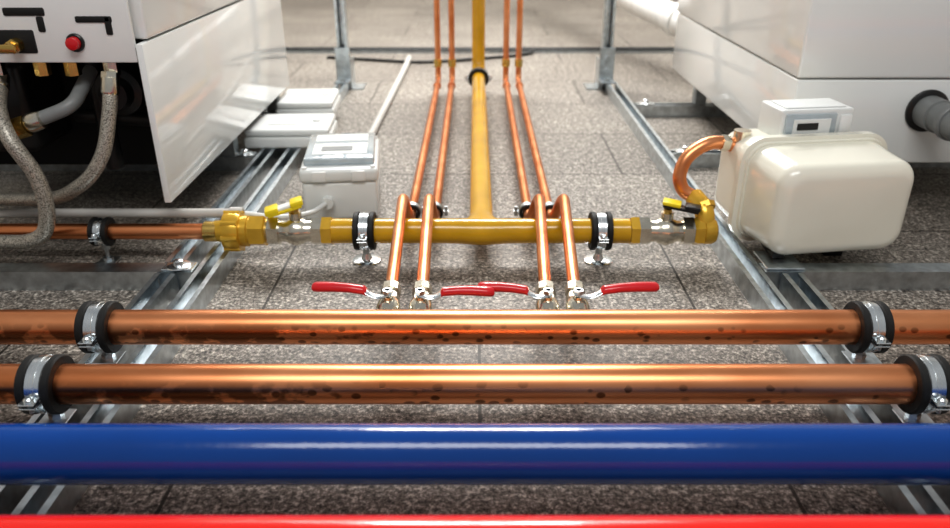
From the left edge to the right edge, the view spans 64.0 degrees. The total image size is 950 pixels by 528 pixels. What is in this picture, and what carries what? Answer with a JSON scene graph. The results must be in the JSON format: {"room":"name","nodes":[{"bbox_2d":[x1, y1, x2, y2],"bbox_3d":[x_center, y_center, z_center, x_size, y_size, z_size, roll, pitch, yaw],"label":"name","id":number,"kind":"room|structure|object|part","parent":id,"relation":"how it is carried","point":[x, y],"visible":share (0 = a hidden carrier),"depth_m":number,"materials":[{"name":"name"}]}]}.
{"room":"mechanical room","nodes":[
{"label":"mechanical room","id":0,"kind":"room"},
{"bbox_2d":[0,0,949,514],"bbox_3d":[0.000,-0.556,2.838,6.000,0.050,7.600,0,26,0],"label":"floor","id":1,"kind":"structure","parent":0,"point":[589,154],"depth_m":1.64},
{"bbox_2d":[0,273,178,514],"bbox_3d":[-0.606,0.249,1.053,0.041,0.041,0.985,0,26,0],"label":"channel","id":2,"kind":"object","parent":1,"relation":"on","point":[151,296],"visible":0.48,"depth_m":1.29,"materials":[{"name":"metal"}]},
{"bbox_2d":[14,354,76,422],"bbox_3d":[-0.588,0.173,1.049,0.045,0.100,0.112,0,26,0],"label":"clamp","id":3,"kind":"object","parent":2,"relation":"attached to","point":[33,381],"visible":0.74,"depth_m":1.01,"materials":[{"name":"black rubber"}]},
{"bbox_2d":[0,364,917,403],"bbox_3d":[0.000,0.165,1.045,5.200,0.055,0.055,0,26,0],"label":"pipe","id":4,"kind":"object","parent":3,"relation":"attached to","point":[72,383],"visible":0.98,"depth_m":1.02,"materials":[{"name":"orange metal"}]},
{"bbox_2d":[74,301,125,363],"bbox_3d":[-0.582,0.106,1.188,0.045,0.100,0.111,0,26,0],"label":"clamp","id":5,"kind":"object","parent":2,"relation":"attached to","point":[92,317],"visible":0.79,"depth_m":1.15,"materials":[{"name":"black rubber"}]},
{"bbox_2d":[0,310,949,344],"bbox_3d":[0.000,0.098,1.184,5.200,0.054,0.054,0,26,0],"label":"pipe","id":6,"kind":"object","parent":5,"relation":"attached to","point":[17,327],"visible":0.94,"depth_m":1.16,"materials":[{"name":"orange metal"}]},
{"bbox_2d":[311,279,400,309],"bbox_3d":[-0.194,0.053,1.253,0.145,0.061,0.115,0,26,0],"label":"valve","id":7,"kind":"object","parent":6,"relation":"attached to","point":[389,297],"visible":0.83,"depth_m":1.23,"materials":[{"name":"silver metal"}]},
{"bbox_2d":[408,279,494,309],"bbox_3d":[-0.038,0.054,1.253,0.141,0.059,0.115,0,26,0],"label":"valve","id":8,"kind":"object","parent":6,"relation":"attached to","point":[422,294],"visible":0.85,"depth_m":1.22,"materials":[{"name":"silver metal"}]},
{"bbox_2d":[478,279,559,309],"bbox_3d":[0.071,0.053,1.253,0.134,0.061,0.115,0,26,0],"label":"valve","id":9,"kind":"object","parent":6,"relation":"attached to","point":[545,294],"visible":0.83,"depth_m":1.23,"materials":[{"name":"silver metal"}]},
{"bbox_2d":[564,279,658,309],"bbox_3d":[0.224,0.053,1.253,0.153,0.061,0.115,0,26,0],"label":"valve","id":10,"kind":"object","parent":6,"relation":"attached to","point":[576,297],"visible":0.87,"depth_m":1.23,"materials":[{"name":"silver metal"}]},
{"bbox_2d":[0,423,949,484],"bbox_3d":[0.000,0.224,0.897,5.200,0.071,0.071,0,26,0],"label":"pipe","id":11,"kind":"object","parent":2,"relation":"on","point":[30,453],"visible":1,"depth_m":0.87,"materials":[{"name":"metal"}]},
{"bbox_2d":[0,515,949,527],"bbox_3d":[0.000,0.289,0.763,5.200,0.071,0.071,0,26,0],"label":"pipe","id":12,"kind":"object","parent":2,"relation":"on","point":[6,521],"visible":1,"depth_m":0.75,"materials":[{"name":"metal"}]},
{"bbox_2d":[0,258,198,290],"bbox_3d":[-1.378,0.018,1.516,1.644,0.058,0.048,0,26,0],"label":"channel","id":13,"kind":"object","parent":1,"relation":"on","point":[13,276],"visible":1,"depth_m":1.50,"materials":[{"name":"metal"}]},
{"bbox_2d":[87,217,121,262],"bbox_3d":[-0.785,-0.051,1.610,0.040,0.101,0.091,0,26,0],"label":"clamp","id":14,"kind":"object","parent":1,"relation":"on","point":[97,235],"visible":0.87,"depth_m":1.58,"materials":[{"name":"black rubber"}]},
{"bbox_2d":[0,221,216,240],"bbox_3d":[-1.470,-0.069,1.602,1.860,0.043,0.043,0,26,0],"label":"pipe","id":15,"kind":"object","parent":14,"relation":"attached to","point":[205,230],"visible":0.76,"depth_m":1.59,"materials":[{"name":"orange metal"}]},
{"bbox_2d":[214,211,268,250],"bbox_3d":[-0.495,-0.070,1.604,0.120,0.092,0.092,0,26,0],"label":"fitting","id":16,"kind":"object","parent":15,"relation":"attached to","point":[236,230],"visible":0.97,"depth_m":1.58,"materials":[{"name":"gold metal"}]},
{"bbox_2d":[0,149,256,170],"bbox_3d":[-1.265,-0.302,2.184,1.270,0.058,0.048,0,26,0],"label":"channel","id":17,"kind":"object","parent":1,"relation":"on","point":[243,157],"visible":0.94,"depth_m":2.17,"materials":[{"name":"metal"}]},
{"bbox_2d":[10,84,348,514],"bbox_3d":[-0.532,-0.128,1.840,0.041,0.041,2.730,0,26,0],"label":"channel","id":18,"kind":"object","parent":1,"relation":"on","point":[198,291],"depth_m":1.40,"materials":[{"name":"silver metal"}]},
{"bbox_2d":[165,148,286,263],"bbox_3d":[-0.606,-0.215,2.023,0.041,0.041,1.065,0,26,0],"label":"channel","id":19,"kind":"object","parent":1,"relation":"on","point":[239,192],"visible":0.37,"depth_m":1.93,"materials":[{"name":"metal"}]},
{"bbox_2d":[244,113,337,148],"bbox_3d":[-0.555,-0.410,2.309,0.250,0.061,0.200,-1,26,-3],"label":"control box","id":20,"kind":"object","parent":19,"relation":"on","point":[266,130],"visible":0.89,"depth_m":2.23,"materials":[{"name":"white plastic"}]},
{"bbox_2d":[251,108,275,122],"bbox_3d":[-1.228,-0.519,2.656,1.344,0.041,0.041,0,26,0],"label":"channel","id":21,"kind":"object","parent":1,"relation":"on","point":[264,111],"visible":0.02,"depth_m":2.63,"materials":[{"name":"metal"}]},
{"bbox_2d":[0,0,288,202],"bbox_3d":[-0.972,-0.636,1.975,0.656,0.759,1.191,0,26,0],"label":"boiler","id":22,"kind":"object","parent":21,"relation":"on","point":[195,74],"visible":0.91,"depth_m":1.69,"materials":[{"name":"white metal"}]},
{"bbox_2d":[0,71,55,248],"bbox_3d":[-1.132,-0.205,1.540,0.581,0.357,0.152,0,26,0],"label":"hose","id":23,"kind":"object","parent":22,"relation":"attached to","point":[39,183],"visible":1,"depth_m":1.50,"materials":[{"name":"silver metal"}]},
{"bbox_2d":[10,65,97,138],"bbox_3d":[-1.084,-0.301,1.499,0.630,0.136,0.130,-5,26,-10],"label":"drain pipe","id":24,"kind":"object","parent":22,"relation":"attached to","point":[24,126],"visible":0.84,"depth_m":1.50,"materials":[{"name":"grey plastic"}]},
{"bbox_2d":[0,71,119,205],"bbox_3d":[-1.166,-0.238,1.610,0.926,0.358,0.093,4,26,8],"label":"hose","id":25,"kind":"object","parent":22,"relation":"attached to","point":[110,81],"visible":0.91,"depth_m":1.52,"materials":[{"name":"silver metal"}]},
{"bbox_2d":[276,88,340,113],"bbox_3d":[-0.570,-0.557,2.616,0.190,0.061,0.220,-1,26,-3],"label":"control box","id":26,"kind":"object","parent":21,"relation":"on","point":[293,101],"visible":0.9,"depth_m":2.54,"materials":[{"name":"white plastic"}]},
{"bbox_2d":[299,132,379,219],"bbox_3d":[-0.334,-0.227,1.922,0.187,0.148,0.287,-3,26,-5],"label":"junction box","id":27,"kind":"object","parent":1,"relation":"on","point":[339,170],"visible":1,"depth_m":1.82,"materials":[{"name":"white plastic"}]},
{"bbox_2d":[0,202,326,219],"bbox_3d":[-1.275,-0.128,1.738,1.850,0.043,0.128,0,26,0],"label":"conduit","id":28,"kind":"object","parent":27,"relation":"attached to","point":[4,212],"visible":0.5,"depth_m":1.68,"materials":[{"name":"grey plastic"}]},
{"bbox_2d":[333,0,366,89],"bbox_3d":[-0.507,-1.889,2.555,0.105,2.600,0.180,0,26,0],"label":"strut post","id":29,"kind":"object","parent":1,"relation":"on","point":[345,70],"visible":0.98,"depth_m":3.04,"materials":[{"name":"silver metal"}]},
{"bbox_3d":[-0.507,-1.889,2.555,0.105,2.600,0.180,0,26,0],"label":"post","id":30,"kind":"part","parent":29,"relation":"part of","materials":[{"name":"metal"}]},
{"bbox_2d":[352,212,381,266],"bbox_3d":[-0.232,-0.057,1.611,0.062,0.111,0.111,0,26,0],"label":"clamp","id":31,"kind":"object","parent":1,"relation":"on","point":[362,223],"visible":0.94,"depth_m":1.58,"materials":[{"name":"silver metal"}]},
{"bbox_2d":[368,55,411,133],"bbox_3d":[-0.330,-0.621,2.890,0.027,0.024,1.750,0,26,1],"label":"conduit","id":32,"kind":"object","parent":1,"relation":"on","point":[390,96],"visible":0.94,"depth_m":2.89,"materials":[{"name":"grey plastic"}]},
{"bbox_2d":[386,0,441,281],"bbox_3d":[-0.148,-1.467,1.634,0.034,2.565,1.916,0,26,0],"label":"pipe","id":33,"kind":"object","parent":1,"relation":"on","point":[404,210],"visible":0.97,"depth_m":1.89,"materials":[{"name":"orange metal"}]},
{"bbox_2d":[410,202,448,217],"bbox_3d":[-0.119,-0.109,1.766,0.116,0.070,0.044,0,26,0],"label":"clamp","id":34,"kind":"object","parent":1,"relation":"on","point":[414,205],"visible":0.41,"depth_m":1.75,"materials":[{"name":"silver metal"}]},
{"bbox_2d":[327,48,535,62],"bbox_3d":[-0.196,-1.004,3.686,1.037,0.027,0.197,-3,26,-7],"label":"cable","id":35,"kind":"object","parent":1,"relation":"on","point":[534,49],"visible":0.77,"depth_m":3.65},
{"bbox_2d":[417,0,455,280],"bbox_3d":[-0.092,-1.467,1.634,0.034,2.565,1.916,0,26,0],"label":"pipe","id":36,"kind":"object","parent":1,"relation":"on","point":[430,211],"visible":0.94,"depth_m":1.91,"materials":[{"name":"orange metal"}]},
{"bbox_2d":[465,67,492,96],"bbox_3d":[0.014,-0.714,2.984,0.110,0.110,0.062,0,26,0],"label":"clamp","id":37,"kind":"object","parent":1,"relation":"on","point":[489,78],"visible":0.73,"depth_m":2.96,"materials":[{"name":"black rubber"}]},
{"bbox_2d":[285,47,673,52],"bbox_3d":[0.000,-1.093,3.878,5.800,0.022,0.074,0,26,0],"label":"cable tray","id":38,"kind":"object","parent":1,"relation":"on","point":[288,49],"visible":0.4,"depth_m":3.85,"materials":[{"name":"grey metal"}]},
{"bbox_2d":[330,0,631,244],"bbox_3d":[0.013,-1.547,1.793,0.625,2.559,1.682,0,26,0],"label":"gas pipe","id":39,"kind":"object","parent":1,"relation":"on","point":[481,227],"visible":0.77,"depth_m":1.59,"materials":[{"name":"metal"}]},
{"bbox_2d":[264,196,333,244],"bbox_3d":[-0.370,-0.088,1.596,0.140,0.103,0.062,0,26,0],"label":"shutoff valve","id":40,"kind":"object","parent":39,"relation":"attached to","point":[296,230],"visible":0.98,"depth_m":1.58,"materials":[{"name":"silver metal"}]},
{"bbox_2d":[628,197,700,245],"bbox_3d":[0.399,-0.086,1.597,0.145,0.098,0.062,0,26,0],"label":"shutoff valve","id":41,"kind":"object","parent":39,"relation":"attached to","point":[665,230],"visible":0.99,"depth_m":1.58,"materials":[{"name":"silver metal"}]},
{"bbox_2d":[502,0,550,281],"bbox_3d":[0.128,-1.467,1.634,0.042,2.565,1.916,0,26,0],"label":"pipe","id":42,"kind":"object","parent":1,"relation":"on","point":[537,209],"visible":0.94,"depth_m":1.88,"materials":[{"name":"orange metal"}]},
{"bbox_2d":[513,202,560,217],"bbox_3d":[0.147,-0.109,1.766,0.116,0.070,0.044,0,26,0],"label":"clamp","id":43,"kind":"object","parent":1,"relation":"on","point":[516,210],"visible":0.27,"depth_m":1.75,"materials":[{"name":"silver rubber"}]},
{"bbox_2d":[515,0,579,281],"bbox_3d":[0.179,-1.467,1.634,0.044,2.565,1.916,0,26,0],"label":"pipe","id":44,"kind":"object","parent":1,"relation":"on","point":[562,206],"visible":0.9,"depth_m":1.87,"materials":[{"name":"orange metal"}]},
{"bbox_2d":[583,212,613,266],"bbox_3d":[0.264,-0.057,1.611,0.062,0.111,0.111,0,26,0],"label":"clamp","id":45,"kind":"object","parent":1,"relation":"on","point":[602,236],"visible":0.97,"depth_m":1.58,"materials":[{"name":"silver metal"}]},
{"bbox_2d":[583,0,616,89],"bbox_3d":[0.507,-1.889,2.555,0.105,2.600,0.180,0,26,0],"label":"strut post","id":46,"kind":"object","parent":1,"relation":"on","point":[604,70],"visible":0.97,"depth_m":3.04,"materials":[{"name":"silver metal"}]},
{"bbox_3d":[0.507,-1.889,2.555,0.105,2.600,0.180,0,26,0],"label":"post","id":47,"kind":"part","parent":46,"relation":"part of","materials":[{"name":"metal"}]},
{"bbox_2d":[633,99,728,116],"bbox_3d":[1.235,-0.561,2.725,1.330,0.058,0.048,0,26,0],"label":"channel","id":48,"kind":"object","parent":1,"relation":"on","point":[647,108],"visible":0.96,"depth_m":2.71,"materials":[{"name":"metal"}]},
{"bbox_2d":[605,81,949,514],"bbox_3d":[0.548,-0.128,1.840,0.041,0.041,2.730,0,26,0],"label":"channel","id":49,"kind":"object","parent":1,"relation":"on","point":[760,292],"depth_m":1.45,"materials":[{"name":"silver metal"}]},
{"bbox_2d":[670,145,949,167],"bbox_3d":[1.235,-0.315,2.211,1.330,0.058,0.048,0,26,0],"label":"channel","id":50,"kind":"object","parent":1,"relation":"on","point":[709,159],"visible":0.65,"depth_m":2.20,"materials":[{"name":"metal"}]},
{"bbox_2d":[672,0,949,162],"bbox_3d":[1.125,-0.748,2.209,0.751,0.759,1.266,0,26,0],"label":"boiler","id":51,"kind":"object","parent":50,"relation":"on","point":[888,61],"visible":0.79,"depth_m":1.79,"materials":[{"name":"white metal"}]},
{"bbox_2d":[616,0,678,36],"bbox_3d":[0.703,-1.434,3.990,0.540,0.300,2.875,-11,28,-22],"label":"duct","id":52,"kind":"object","parent":51,"relation":"attached to","point":[662,14],"visible":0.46,"depth_m":3.28,"materials":[{"name":"white plastic"}]},
{"bbox_2d":[932,105,949,140],"bbox_3d":[1.192,-0.262,1.662,0.345,0.143,0.101,5,26,11],"label":"flue","id":53,"kind":"object","parent":51,"relation":"attached to","point":[941,122],"visible":1,"depth_m":1.69,"materials":[{"name":"grey plastic"}]},
{"bbox_2d":[715,98,913,269],"bbox_3d":[0.703,-0.164,1.598,0.323,0.315,0.335,0,26,0],"label":"gas meter","id":54,"kind":"object","parent":1,"relation":"on","point":[800,181],"visible":0.97,"depth_m":1.50,"materials":[{"name":"beige metal"}]},
{"bbox_2d":[673,134,735,199],"bbox_3d":[0.504,-0.205,1.628,0.165,0.138,0.057,-8,27,-15],"label":"pipe","id":55,"kind":"object","parent":54,"relation":"attached to","point":[723,142],"visible":0.94,"depth_m":1.61,"materials":[{"name":"orange metal"}]},
{"bbox_2d":[685,189,718,244],"bbox_3d":[0.480,-0.099,1.615,0.060,0.108,0.100,0,26,0],"label":"fitting","id":56,"kind":"object","parent":55,"relation":"attached to","point":[707,229],"visible":0.87,"depth_m":1.58,"materials":[{"name":"yellow metal"}]},
{"bbox_2d":[758,263,949,290],"bbox_3d":[1.385,0.025,1.520,1.630,0.041,0.041,0,26,0],"label":"channel","id":57,"kind":"object","parent":1,"relation":"on","point":[824,276],"visible":0.69,"depth_m":1.50,"materials":[{"name":"metal"}]},
{"bbox_2d":[779,273,949,509],"bbox_3d":[0.622,0.249,1.053,0.041,0.041,0.985,0,26,0],"label":"channel","id":58,"kind":"object","parent":1,"relation":"on","point":[806,296],"visible":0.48,"depth_m":1.37,"materials":[{"name":"metal"}]},
{"bbox_2d":[841,301,894,363],"bbox_3d":[0.610,0.106,1.188,0.045,0.100,0.111,0,26,0],"label":"clamp","id":59,"kind":"object","parent":58,"relation":"attached to","point":[876,318],"visible":0.84,"depth_m":1.15,"materials":[{"name":"black rubber"}]},
{"bbox_2d":[891,354,949,422],"bbox_3d":[0.615,0.173,1.049,0.045,0.100,0.112,0,26,0],"label":"clamp","id":60,"kind":"object","parent":58,"relation":"attached to","point":[932,371],"visible":0.82,"depth_m":1.01,"materials":[{"name":"black rubber"}]}
]}

